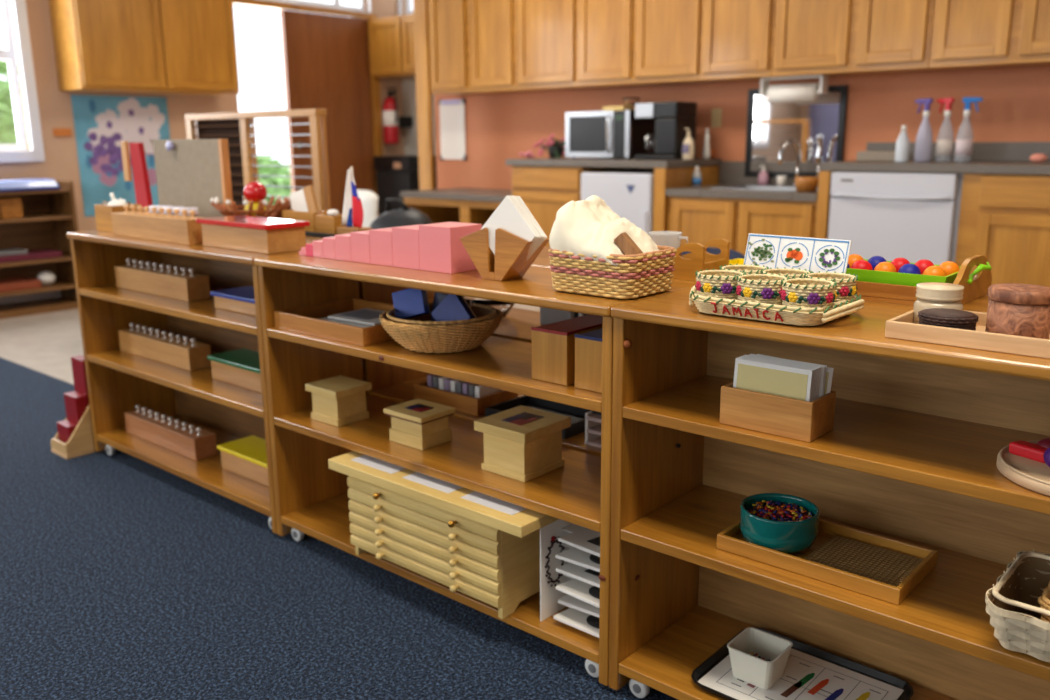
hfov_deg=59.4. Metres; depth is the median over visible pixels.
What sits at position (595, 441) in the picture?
shelf
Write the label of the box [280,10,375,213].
door
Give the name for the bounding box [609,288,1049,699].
storage shelf
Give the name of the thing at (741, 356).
card
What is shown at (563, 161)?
countertop
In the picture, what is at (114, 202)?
tissue
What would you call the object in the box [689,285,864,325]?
tray
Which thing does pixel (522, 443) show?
lidded box
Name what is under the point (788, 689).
picture
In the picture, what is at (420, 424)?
lidded box
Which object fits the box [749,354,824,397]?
card
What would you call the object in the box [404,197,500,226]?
base cabinet
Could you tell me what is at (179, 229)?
block
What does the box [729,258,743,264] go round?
tray
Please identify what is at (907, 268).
ball
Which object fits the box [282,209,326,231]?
wooden box
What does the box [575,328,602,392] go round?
box
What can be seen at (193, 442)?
block
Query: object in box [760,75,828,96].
paper towel holder
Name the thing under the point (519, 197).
paper napkin
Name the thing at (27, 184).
seat cushion
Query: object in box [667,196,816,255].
base cabinet
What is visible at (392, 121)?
fire extinguisher
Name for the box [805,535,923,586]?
mat
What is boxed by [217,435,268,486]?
lidded box
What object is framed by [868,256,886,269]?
ball
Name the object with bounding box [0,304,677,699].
floor
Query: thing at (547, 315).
carton
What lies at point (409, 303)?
box
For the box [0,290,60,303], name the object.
baseboard
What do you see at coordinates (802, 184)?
wooden bowl
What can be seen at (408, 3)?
window
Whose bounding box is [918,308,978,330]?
woven box
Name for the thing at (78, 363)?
rod
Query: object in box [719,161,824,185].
backsplash
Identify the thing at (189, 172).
board
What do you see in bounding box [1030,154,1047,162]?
sponge
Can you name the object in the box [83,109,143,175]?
print
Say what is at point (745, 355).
card
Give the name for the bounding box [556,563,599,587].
shelf
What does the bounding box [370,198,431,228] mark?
backpack
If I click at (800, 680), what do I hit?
picture
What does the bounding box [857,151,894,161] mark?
tray
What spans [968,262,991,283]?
ribbon
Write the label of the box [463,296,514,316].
glass bowl
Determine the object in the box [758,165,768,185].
pump bottle
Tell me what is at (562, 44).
upper cabinet
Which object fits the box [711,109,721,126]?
outlet plate
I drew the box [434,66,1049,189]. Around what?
wall
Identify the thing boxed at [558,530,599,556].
shelf
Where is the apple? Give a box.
[243,178,266,201]
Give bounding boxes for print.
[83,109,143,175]
[86,99,154,190]
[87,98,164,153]
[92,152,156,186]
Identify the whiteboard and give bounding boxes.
[438,99,466,159]
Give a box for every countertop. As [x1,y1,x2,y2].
[400,188,511,201]
[506,157,720,167]
[666,161,824,201]
[819,160,1049,174]
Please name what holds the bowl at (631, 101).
on the flat box at (607, 108)
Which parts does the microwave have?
door frame, handle, control panel, trim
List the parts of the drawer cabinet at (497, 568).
panel, knob, knob, knob, knob, knob, knob, drawer, drawer, drawer, drawer, drawer, drawer, knob, knob, knob, knob, knob, knob, panel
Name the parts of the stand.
panel, panel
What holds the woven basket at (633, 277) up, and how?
on the storage shelf at (311, 498)
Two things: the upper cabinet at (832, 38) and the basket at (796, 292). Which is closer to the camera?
the basket at (796, 292)
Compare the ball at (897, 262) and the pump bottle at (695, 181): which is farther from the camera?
the pump bottle at (695, 181)
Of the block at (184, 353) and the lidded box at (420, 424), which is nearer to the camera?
the lidded box at (420, 424)
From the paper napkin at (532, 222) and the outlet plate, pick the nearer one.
the paper napkin at (532, 222)
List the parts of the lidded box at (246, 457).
lid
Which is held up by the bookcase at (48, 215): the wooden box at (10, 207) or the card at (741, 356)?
the wooden box at (10, 207)
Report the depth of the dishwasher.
4.45 m
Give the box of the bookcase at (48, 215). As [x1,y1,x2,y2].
[0,180,78,318]
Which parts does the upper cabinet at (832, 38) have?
door, door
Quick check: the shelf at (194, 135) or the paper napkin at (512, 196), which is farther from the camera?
the shelf at (194, 135)
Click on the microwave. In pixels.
(611, 133)
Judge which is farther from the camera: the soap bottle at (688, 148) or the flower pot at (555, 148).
the flower pot at (555, 148)
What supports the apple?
on the fruit at (255, 205)
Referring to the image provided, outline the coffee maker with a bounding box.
[635,101,696,159]
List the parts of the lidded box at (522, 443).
lid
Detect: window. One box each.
[0,0,44,161]
[261,0,370,13]
[397,0,412,15]
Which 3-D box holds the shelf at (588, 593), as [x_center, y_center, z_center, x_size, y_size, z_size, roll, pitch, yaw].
[0.151,0.484,1.857,0.128,0.019,0.125,12,18,42]
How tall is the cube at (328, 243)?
0.050 m
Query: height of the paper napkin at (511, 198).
0.154 m
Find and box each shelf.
[66,230,312,533]
[193,125,239,127]
[194,135,239,136]
[254,253,695,685]
[305,236,363,380]
[359,246,695,456]
[587,414,601,422]
[587,436,600,447]
[588,424,600,435]
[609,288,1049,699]
[858,295,988,312]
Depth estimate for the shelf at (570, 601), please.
1.85 m
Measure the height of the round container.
0.060 m
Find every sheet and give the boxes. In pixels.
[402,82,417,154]
[698,648,903,699]
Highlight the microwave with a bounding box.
[565,110,655,158]
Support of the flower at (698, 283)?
on the basket at (720, 283)
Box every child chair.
[357,190,377,226]
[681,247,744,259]
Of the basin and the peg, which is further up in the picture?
the basin
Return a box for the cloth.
[549,195,659,265]
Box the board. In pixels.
[153,139,232,217]
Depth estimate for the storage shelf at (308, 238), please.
2.70 m
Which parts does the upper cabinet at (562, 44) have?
door, door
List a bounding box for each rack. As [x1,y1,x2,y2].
[185,109,329,213]
[540,519,599,621]
[585,411,601,447]
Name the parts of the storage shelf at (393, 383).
panel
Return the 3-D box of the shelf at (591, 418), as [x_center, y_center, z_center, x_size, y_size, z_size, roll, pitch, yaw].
[0.270,0.157,2.122,0.200,0.008,0.160,11,17,40]
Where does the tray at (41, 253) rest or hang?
on the bookcase at (48, 215)
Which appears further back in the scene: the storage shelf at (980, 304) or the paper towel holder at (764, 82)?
the paper towel holder at (764, 82)
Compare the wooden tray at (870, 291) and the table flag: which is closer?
the wooden tray at (870, 291)
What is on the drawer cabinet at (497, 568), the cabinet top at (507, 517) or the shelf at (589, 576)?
the cabinet top at (507, 517)
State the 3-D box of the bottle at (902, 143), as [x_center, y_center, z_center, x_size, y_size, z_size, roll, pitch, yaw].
[1.885,-1.029,4.591,0.064,0.180,0.045,11,17,40]
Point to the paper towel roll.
(805, 92)
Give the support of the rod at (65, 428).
in the stand
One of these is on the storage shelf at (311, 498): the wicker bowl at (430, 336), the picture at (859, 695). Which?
the wicker bowl at (430, 336)
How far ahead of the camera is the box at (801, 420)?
1.46 m
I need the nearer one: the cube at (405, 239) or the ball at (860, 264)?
the ball at (860, 264)
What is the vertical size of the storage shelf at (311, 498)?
0.756 m
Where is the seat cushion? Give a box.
[0,178,60,191]
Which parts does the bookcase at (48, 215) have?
panel, panel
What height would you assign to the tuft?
0.022 m
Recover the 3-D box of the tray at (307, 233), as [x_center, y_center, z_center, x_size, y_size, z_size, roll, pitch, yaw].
[-0.626,-0.371,2.869,0.460,0.014,0.170,11,17,40]
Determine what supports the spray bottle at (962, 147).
on the countertop at (974, 167)
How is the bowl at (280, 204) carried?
on the storage shelf at (308, 238)
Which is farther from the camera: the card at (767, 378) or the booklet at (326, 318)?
the booklet at (326, 318)
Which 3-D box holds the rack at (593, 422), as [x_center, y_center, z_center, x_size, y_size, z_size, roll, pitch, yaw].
[0.271,0.183,2.128,0.208,0.075,0.160,11,17,40]
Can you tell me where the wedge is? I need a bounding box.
[303,185,318,211]
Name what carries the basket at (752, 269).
on the tray at (800, 316)
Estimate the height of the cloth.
0.122 m
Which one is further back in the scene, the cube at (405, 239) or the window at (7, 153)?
the window at (7, 153)
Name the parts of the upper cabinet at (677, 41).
door, door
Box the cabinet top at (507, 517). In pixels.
[328,451,558,537]
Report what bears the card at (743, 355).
in the box at (801, 420)
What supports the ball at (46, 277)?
on the bookcase at (48, 215)
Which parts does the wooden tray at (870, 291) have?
panel, handle panel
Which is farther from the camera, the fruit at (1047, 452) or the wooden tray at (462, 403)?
the wooden tray at (462, 403)
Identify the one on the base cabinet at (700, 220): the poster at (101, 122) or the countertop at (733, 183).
the countertop at (733, 183)
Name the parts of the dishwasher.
handle, door, control panel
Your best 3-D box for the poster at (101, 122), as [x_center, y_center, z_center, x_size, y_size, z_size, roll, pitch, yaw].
[-2.735,-1.335,6.318,0.006,0.790,0.660,11,17,40]
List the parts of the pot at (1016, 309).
lid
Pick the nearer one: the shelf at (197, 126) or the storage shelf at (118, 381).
the storage shelf at (118, 381)
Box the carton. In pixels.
[540,307,573,324]
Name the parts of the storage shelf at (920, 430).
panel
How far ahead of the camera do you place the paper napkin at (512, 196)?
1.83 m
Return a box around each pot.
[533,134,564,158]
[985,283,1049,338]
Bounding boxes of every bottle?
[682,128,694,159]
[692,166,700,184]
[703,128,709,158]
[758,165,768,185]
[895,125,909,161]
[914,98,932,161]
[936,98,954,154]
[955,97,982,155]
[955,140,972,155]
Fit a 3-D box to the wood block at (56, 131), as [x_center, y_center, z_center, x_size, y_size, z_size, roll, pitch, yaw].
[-3.005,-1.413,5.975,0.020,0.050,0.110,11,17,40]
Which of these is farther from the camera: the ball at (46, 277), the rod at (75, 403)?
the ball at (46, 277)
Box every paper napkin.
[480,195,535,254]
[509,195,538,245]
[511,195,540,250]
[514,196,542,253]
[516,196,544,256]
[518,196,546,259]
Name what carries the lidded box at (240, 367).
on the storage shelf at (118, 381)
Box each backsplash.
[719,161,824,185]
[866,142,1049,160]
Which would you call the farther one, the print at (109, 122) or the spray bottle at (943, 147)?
the print at (109, 122)
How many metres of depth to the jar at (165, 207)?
2.88 m
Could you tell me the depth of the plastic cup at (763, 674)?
1.67 m
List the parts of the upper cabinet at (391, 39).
door, door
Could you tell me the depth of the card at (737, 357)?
1.45 m
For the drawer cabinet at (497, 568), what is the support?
on the storage shelf at (311, 498)
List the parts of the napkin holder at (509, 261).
panel, panel, panel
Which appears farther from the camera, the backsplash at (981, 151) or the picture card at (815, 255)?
the backsplash at (981, 151)
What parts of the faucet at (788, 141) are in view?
spout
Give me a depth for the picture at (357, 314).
2.30 m
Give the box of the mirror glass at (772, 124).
[751,92,839,161]
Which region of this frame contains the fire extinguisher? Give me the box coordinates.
[383,87,412,143]
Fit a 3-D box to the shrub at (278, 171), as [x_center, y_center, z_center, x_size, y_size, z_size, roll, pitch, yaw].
[-3.851,-2.221,12.926,1.624,1.072,1.653,11,17,40]
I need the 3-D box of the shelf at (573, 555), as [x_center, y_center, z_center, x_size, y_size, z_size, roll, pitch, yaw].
[0.149,0.416,1.851,0.128,0.019,0.125,9,16,36]
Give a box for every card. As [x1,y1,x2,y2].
[290,189,307,211]
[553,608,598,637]
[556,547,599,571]
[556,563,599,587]
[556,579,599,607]
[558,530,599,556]
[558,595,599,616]
[733,358,812,401]
[737,357,814,401]
[739,357,815,401]
[741,356,817,400]
[743,355,819,399]
[744,233,851,273]
[745,355,820,398]
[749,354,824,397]
[751,354,826,395]
[757,354,833,394]
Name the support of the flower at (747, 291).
on the basket at (761, 288)
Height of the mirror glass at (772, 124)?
0.440 m
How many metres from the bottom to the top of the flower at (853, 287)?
0.015 m
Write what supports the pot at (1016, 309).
on the wooden tray at (903, 327)
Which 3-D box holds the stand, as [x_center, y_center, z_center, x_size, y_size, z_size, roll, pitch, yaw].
[-1.510,0.210,3.191,0.124,0.264,0.238,11,17,40]
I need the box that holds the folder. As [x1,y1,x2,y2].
[0,248,27,255]
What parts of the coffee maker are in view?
plate, carafe handle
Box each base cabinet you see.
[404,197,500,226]
[512,166,636,246]
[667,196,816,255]
[955,173,1049,286]
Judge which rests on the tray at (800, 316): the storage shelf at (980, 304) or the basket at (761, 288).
the basket at (761, 288)
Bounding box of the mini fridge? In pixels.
[581,170,653,239]
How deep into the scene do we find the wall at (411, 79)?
7.92 m
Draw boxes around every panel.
[653,165,719,245]
[815,171,835,238]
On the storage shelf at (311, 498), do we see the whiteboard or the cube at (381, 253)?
the cube at (381, 253)
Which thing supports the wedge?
in the wooden box at (291, 214)
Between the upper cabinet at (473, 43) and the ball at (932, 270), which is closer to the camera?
the ball at (932, 270)
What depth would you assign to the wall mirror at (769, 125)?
5.34 m
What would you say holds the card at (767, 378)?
in the box at (801, 420)
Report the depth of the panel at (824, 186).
4.68 m
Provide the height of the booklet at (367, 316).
0.007 m
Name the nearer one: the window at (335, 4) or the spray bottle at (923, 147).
the spray bottle at (923, 147)
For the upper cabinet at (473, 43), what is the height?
0.860 m
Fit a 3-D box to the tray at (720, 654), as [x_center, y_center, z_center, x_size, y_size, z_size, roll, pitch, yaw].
[0.495,0.602,1.654,0.332,0.014,0.252,11,17,40]
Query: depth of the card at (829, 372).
1.46 m
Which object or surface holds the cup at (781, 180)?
on the countertop at (733, 183)
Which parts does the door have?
handle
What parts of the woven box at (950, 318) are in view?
lid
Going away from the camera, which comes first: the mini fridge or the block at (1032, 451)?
the block at (1032, 451)
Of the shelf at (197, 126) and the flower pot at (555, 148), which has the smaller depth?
the shelf at (197, 126)
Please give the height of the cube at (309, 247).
0.030 m
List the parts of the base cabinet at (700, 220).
door, door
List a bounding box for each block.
[53,128,71,135]
[111,205,202,244]
[114,258,210,301]
[118,323,210,370]
[124,405,216,460]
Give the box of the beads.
[747,500,812,521]
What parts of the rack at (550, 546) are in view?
panel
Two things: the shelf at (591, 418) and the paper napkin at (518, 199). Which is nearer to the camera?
the paper napkin at (518, 199)
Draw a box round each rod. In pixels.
[57,420,76,442]
[64,391,86,424]
[71,355,89,406]
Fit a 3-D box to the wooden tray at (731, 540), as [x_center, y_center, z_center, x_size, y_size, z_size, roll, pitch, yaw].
[0.507,0.338,1.558,0.312,0.026,0.178,11,17,40]
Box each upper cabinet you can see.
[49,0,239,95]
[368,14,415,78]
[428,0,537,95]
[516,0,656,90]
[634,0,775,84]
[772,0,945,76]
[929,0,1049,70]
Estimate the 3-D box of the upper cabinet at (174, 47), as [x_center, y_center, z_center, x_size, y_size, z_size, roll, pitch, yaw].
[-2.512,-2.162,6.133,0.351,0.860,1.110,11,17,40]
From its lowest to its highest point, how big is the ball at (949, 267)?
0.038 m
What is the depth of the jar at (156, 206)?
2.93 m
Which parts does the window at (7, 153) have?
sash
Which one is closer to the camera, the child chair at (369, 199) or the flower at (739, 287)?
the flower at (739, 287)
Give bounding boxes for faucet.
[778,138,805,185]
[815,134,822,176]
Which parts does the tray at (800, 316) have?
handle, handle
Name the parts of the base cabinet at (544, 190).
drawer, door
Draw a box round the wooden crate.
[672,238,729,280]
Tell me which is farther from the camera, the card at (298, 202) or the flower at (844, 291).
the card at (298, 202)
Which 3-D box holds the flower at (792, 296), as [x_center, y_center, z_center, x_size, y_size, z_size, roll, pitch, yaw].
[0.409,-0.081,1.405,0.009,0.015,0.018,-10,16,-36]
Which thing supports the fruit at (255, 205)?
in the bowl at (280, 204)
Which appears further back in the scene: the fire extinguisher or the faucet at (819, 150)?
the fire extinguisher
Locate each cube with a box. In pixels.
[301,247,305,255]
[305,243,312,256]
[312,240,322,257]
[322,236,335,258]
[335,233,350,260]
[350,230,370,263]
[369,227,392,266]
[392,224,420,269]
[418,222,481,273]
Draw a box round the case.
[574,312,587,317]
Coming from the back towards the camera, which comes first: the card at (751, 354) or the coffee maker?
the coffee maker
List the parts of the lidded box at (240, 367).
lid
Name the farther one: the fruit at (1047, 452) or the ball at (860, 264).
the ball at (860, 264)
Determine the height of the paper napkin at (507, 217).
0.154 m
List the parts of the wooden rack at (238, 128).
post, post, panel, post, post, rail, rail, rail, rail, rail, rail, rail, post, post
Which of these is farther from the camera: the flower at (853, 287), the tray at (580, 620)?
the tray at (580, 620)
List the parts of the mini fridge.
handle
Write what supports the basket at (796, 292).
on the tray at (800, 316)
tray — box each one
[0,249,61,262]
[0,276,41,291]
[274,298,394,345]
[305,231,338,237]
[414,374,517,415]
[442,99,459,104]
[485,395,591,438]
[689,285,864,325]
[691,628,912,699]
[716,519,937,604]
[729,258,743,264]
[846,259,971,285]
[856,255,991,304]
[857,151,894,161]
[885,310,1049,358]
[996,440,1049,495]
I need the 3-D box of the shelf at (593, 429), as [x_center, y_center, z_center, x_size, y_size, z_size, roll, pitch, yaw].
[0.271,0.187,2.129,0.200,0.008,0.160,11,17,40]
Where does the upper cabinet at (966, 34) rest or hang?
attached to the wall at (1015, 105)
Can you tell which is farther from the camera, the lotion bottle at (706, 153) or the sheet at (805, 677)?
the lotion bottle at (706, 153)
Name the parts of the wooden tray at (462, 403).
card strip, card strip, card strip, card strip, card strip, card strip, card strip, card strip, card strip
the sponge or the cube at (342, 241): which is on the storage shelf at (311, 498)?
the cube at (342, 241)
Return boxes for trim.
[233,0,369,18]
[368,13,382,215]
[413,0,433,189]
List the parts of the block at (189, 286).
knob, knob, knob, knob, knob, knob, knob, knob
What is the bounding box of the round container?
[913,282,963,323]
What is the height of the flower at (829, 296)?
0.016 m
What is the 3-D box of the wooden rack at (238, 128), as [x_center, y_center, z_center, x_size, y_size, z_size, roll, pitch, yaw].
[-1.331,-0.586,4.608,1.120,1.175,0.064,11,17,40]
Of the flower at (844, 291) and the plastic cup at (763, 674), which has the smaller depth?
the flower at (844, 291)
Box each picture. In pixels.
[339,310,382,319]
[780,681,801,697]
[793,673,814,687]
[808,679,828,694]
[825,688,843,699]
[856,692,869,699]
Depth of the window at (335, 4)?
7.45 m
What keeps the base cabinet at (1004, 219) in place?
on the floor
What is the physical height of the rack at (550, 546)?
0.232 m
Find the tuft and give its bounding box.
[327,209,338,215]
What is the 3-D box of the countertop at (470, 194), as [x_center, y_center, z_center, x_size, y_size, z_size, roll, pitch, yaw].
[-0.316,-1.123,6.643,1.043,0.040,0.630,11,17,40]
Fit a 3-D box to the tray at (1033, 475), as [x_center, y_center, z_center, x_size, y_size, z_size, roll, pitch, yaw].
[0.774,0.168,1.266,0.224,0.019,0.224,11,17,40]
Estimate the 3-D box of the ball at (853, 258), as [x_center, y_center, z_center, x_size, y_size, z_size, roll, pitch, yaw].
[0.624,-0.163,1.744,0.038,0.038,0.038,11,17,40]
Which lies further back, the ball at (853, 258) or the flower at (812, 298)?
the ball at (853, 258)
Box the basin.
[711,185,817,190]
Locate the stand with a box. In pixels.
[51,404,97,458]
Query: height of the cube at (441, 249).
0.100 m
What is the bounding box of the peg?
[623,339,631,347]
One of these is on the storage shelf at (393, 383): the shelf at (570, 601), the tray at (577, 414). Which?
the tray at (577, 414)
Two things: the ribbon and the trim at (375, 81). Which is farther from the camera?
the trim at (375, 81)
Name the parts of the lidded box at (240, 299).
lid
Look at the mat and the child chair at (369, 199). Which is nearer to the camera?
the mat
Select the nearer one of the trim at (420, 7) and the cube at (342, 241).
the cube at (342, 241)
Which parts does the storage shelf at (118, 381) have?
panel, panel, panel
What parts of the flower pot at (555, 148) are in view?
pot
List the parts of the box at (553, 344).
lid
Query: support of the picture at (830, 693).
on the sheet at (805, 677)
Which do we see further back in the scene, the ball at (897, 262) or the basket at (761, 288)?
the ball at (897, 262)
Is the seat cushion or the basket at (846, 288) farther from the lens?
the seat cushion
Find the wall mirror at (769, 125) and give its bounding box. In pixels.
[744,85,847,177]
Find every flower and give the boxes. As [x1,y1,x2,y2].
[519,151,534,157]
[695,281,700,290]
[703,283,711,292]
[720,283,732,293]
[736,285,741,295]
[743,287,751,296]
[761,288,773,298]
[781,290,786,300]
[788,292,797,301]
[807,293,819,304]
[825,292,833,302]
[839,286,849,296]
[851,285,855,294]
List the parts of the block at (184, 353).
knob, knob, knob, knob, knob, knob, knob, knob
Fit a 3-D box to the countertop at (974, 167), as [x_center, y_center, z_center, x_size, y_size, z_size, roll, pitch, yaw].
[2.669,-0.800,4.063,2.585,0.040,0.630,11,17,40]
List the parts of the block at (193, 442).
knob, knob, knob, knob, knob, knob, knob, knob, knob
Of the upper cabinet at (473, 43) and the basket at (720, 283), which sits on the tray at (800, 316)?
the basket at (720, 283)
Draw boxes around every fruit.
[244,202,265,216]
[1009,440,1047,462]
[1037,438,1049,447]
[1044,447,1049,466]
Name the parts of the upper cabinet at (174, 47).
door, door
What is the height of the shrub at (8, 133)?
2.084 m
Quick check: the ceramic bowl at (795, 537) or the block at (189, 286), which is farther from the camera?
the block at (189, 286)
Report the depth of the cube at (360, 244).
2.17 m
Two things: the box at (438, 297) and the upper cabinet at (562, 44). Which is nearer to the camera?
the box at (438, 297)
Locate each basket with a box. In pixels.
[548,245,676,298]
[695,269,745,302]
[720,264,768,274]
[736,273,789,304]
[760,267,811,278]
[780,277,836,319]
[804,271,857,306]
[985,550,1049,661]
[1038,581,1049,621]
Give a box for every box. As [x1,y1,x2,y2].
[0,197,22,218]
[94,203,141,231]
[196,215,309,253]
[207,348,261,392]
[210,286,255,315]
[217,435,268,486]
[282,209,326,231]
[305,375,371,426]
[315,214,346,233]
[384,399,454,449]
[392,288,429,319]
[431,292,471,320]
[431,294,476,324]
[474,405,570,481]
[531,314,602,385]
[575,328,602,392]
[603,106,633,110]
[720,382,835,441]
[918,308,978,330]
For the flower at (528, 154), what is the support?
on the countertop at (563, 161)
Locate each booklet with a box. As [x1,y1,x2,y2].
[321,317,371,327]
[328,308,383,325]
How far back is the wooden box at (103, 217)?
2.99 m
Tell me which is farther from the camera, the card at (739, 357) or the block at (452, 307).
the block at (452, 307)
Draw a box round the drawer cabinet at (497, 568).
[347,476,539,618]
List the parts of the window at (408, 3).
frame, sash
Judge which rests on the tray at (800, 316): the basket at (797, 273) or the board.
the basket at (797, 273)
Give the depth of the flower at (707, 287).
1.50 m
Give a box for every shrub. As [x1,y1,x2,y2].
[0,60,29,150]
[257,156,291,209]
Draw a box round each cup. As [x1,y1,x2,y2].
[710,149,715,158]
[727,627,792,688]
[777,176,785,185]
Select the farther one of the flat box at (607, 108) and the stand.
the flat box at (607, 108)
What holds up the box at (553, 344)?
on the storage shelf at (311, 498)
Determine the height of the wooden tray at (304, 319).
0.042 m
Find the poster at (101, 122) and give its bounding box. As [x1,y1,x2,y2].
[71,95,169,216]
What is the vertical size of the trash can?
0.900 m
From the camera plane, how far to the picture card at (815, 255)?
1.65 m
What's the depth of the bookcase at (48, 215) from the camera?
5.87 m
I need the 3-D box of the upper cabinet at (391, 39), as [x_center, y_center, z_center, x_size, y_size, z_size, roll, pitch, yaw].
[-0.876,-2.500,7.580,0.820,0.460,0.401,11,17,40]
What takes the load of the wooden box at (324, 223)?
on the tray at (307, 233)
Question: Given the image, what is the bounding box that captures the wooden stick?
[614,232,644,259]
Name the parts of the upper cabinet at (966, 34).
door, door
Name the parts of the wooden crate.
handle panel, handle panel, panel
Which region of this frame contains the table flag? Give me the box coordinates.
[337,166,371,233]
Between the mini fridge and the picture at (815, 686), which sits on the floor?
the mini fridge
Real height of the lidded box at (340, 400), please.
0.093 m
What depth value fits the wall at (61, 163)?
6.00 m
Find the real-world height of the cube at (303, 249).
0.020 m
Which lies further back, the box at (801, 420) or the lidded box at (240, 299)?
the lidded box at (240, 299)
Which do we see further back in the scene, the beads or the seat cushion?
the seat cushion
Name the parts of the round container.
glass, lid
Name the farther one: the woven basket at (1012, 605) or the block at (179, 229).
the block at (179, 229)
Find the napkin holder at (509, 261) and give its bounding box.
[460,228,548,280]
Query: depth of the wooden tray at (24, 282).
5.69 m
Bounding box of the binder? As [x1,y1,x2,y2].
[121,141,152,207]
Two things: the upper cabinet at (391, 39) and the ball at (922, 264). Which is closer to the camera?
the ball at (922, 264)
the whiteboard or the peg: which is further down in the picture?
the peg
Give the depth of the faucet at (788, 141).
5.24 m
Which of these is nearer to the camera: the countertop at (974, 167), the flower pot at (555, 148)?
the countertop at (974, 167)
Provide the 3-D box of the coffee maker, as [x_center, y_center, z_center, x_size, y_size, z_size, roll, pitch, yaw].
[0.851,-1.326,5.571,0.290,0.335,0.248,11,17,40]
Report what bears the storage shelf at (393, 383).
on the floor
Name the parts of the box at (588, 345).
lid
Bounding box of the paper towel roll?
[767,83,819,102]
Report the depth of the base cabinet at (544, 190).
5.87 m
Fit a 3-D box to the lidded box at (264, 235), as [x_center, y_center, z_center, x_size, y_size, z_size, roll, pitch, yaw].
[-0.738,-0.314,2.491,0.335,0.076,0.138,11,17,40]
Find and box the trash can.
[374,155,436,214]
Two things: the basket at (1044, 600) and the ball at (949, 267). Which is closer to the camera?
the basket at (1044, 600)
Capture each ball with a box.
[37,271,55,284]
[848,254,863,267]
[851,260,872,269]
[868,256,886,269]
[874,262,895,271]
[891,258,909,271]
[898,264,920,273]
[914,259,933,274]
[923,266,945,275]
[939,261,959,275]
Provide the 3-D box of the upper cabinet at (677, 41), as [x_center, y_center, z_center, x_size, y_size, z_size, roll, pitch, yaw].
[1.103,-2.018,5.375,0.912,0.860,0.320,11,17,40]
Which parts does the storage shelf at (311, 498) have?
panel, panel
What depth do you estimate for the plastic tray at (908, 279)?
1.60 m
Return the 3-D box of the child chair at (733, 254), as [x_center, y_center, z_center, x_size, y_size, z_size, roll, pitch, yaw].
[0.801,-0.094,3.586,0.360,0.643,0.385,11,17,40]
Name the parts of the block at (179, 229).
knob, knob, knob, knob, knob, knob, knob, knob, knob, knob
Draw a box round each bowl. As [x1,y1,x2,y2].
[210,195,290,218]
[379,302,503,352]
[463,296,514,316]
[623,97,639,105]
[740,493,819,553]
[795,177,818,191]
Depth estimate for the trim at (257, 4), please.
7.13 m
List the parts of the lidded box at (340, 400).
lid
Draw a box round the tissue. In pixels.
[103,193,132,205]
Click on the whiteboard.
(452, 112)
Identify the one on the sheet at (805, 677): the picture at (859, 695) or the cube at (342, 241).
the picture at (859, 695)
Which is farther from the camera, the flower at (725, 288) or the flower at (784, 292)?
the flower at (725, 288)
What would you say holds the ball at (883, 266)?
on the felt
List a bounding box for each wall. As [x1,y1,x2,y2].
[0,0,405,231]
[402,78,435,155]
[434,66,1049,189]
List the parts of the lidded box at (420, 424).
lid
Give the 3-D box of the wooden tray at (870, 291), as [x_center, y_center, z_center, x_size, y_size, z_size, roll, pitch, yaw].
[0.653,-0.148,1.717,0.350,0.077,0.217,11,17,40]
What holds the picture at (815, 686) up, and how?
on the sheet at (805, 677)
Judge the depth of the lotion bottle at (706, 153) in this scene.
5.56 m
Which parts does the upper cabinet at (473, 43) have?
door, door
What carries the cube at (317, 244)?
on the storage shelf at (311, 498)
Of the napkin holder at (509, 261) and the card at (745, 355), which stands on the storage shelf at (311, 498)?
the napkin holder at (509, 261)
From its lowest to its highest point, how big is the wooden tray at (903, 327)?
0.024 m
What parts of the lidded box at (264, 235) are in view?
lid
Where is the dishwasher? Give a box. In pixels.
[828,171,963,264]
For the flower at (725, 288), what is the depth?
1.49 m
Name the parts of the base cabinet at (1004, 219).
door, drawer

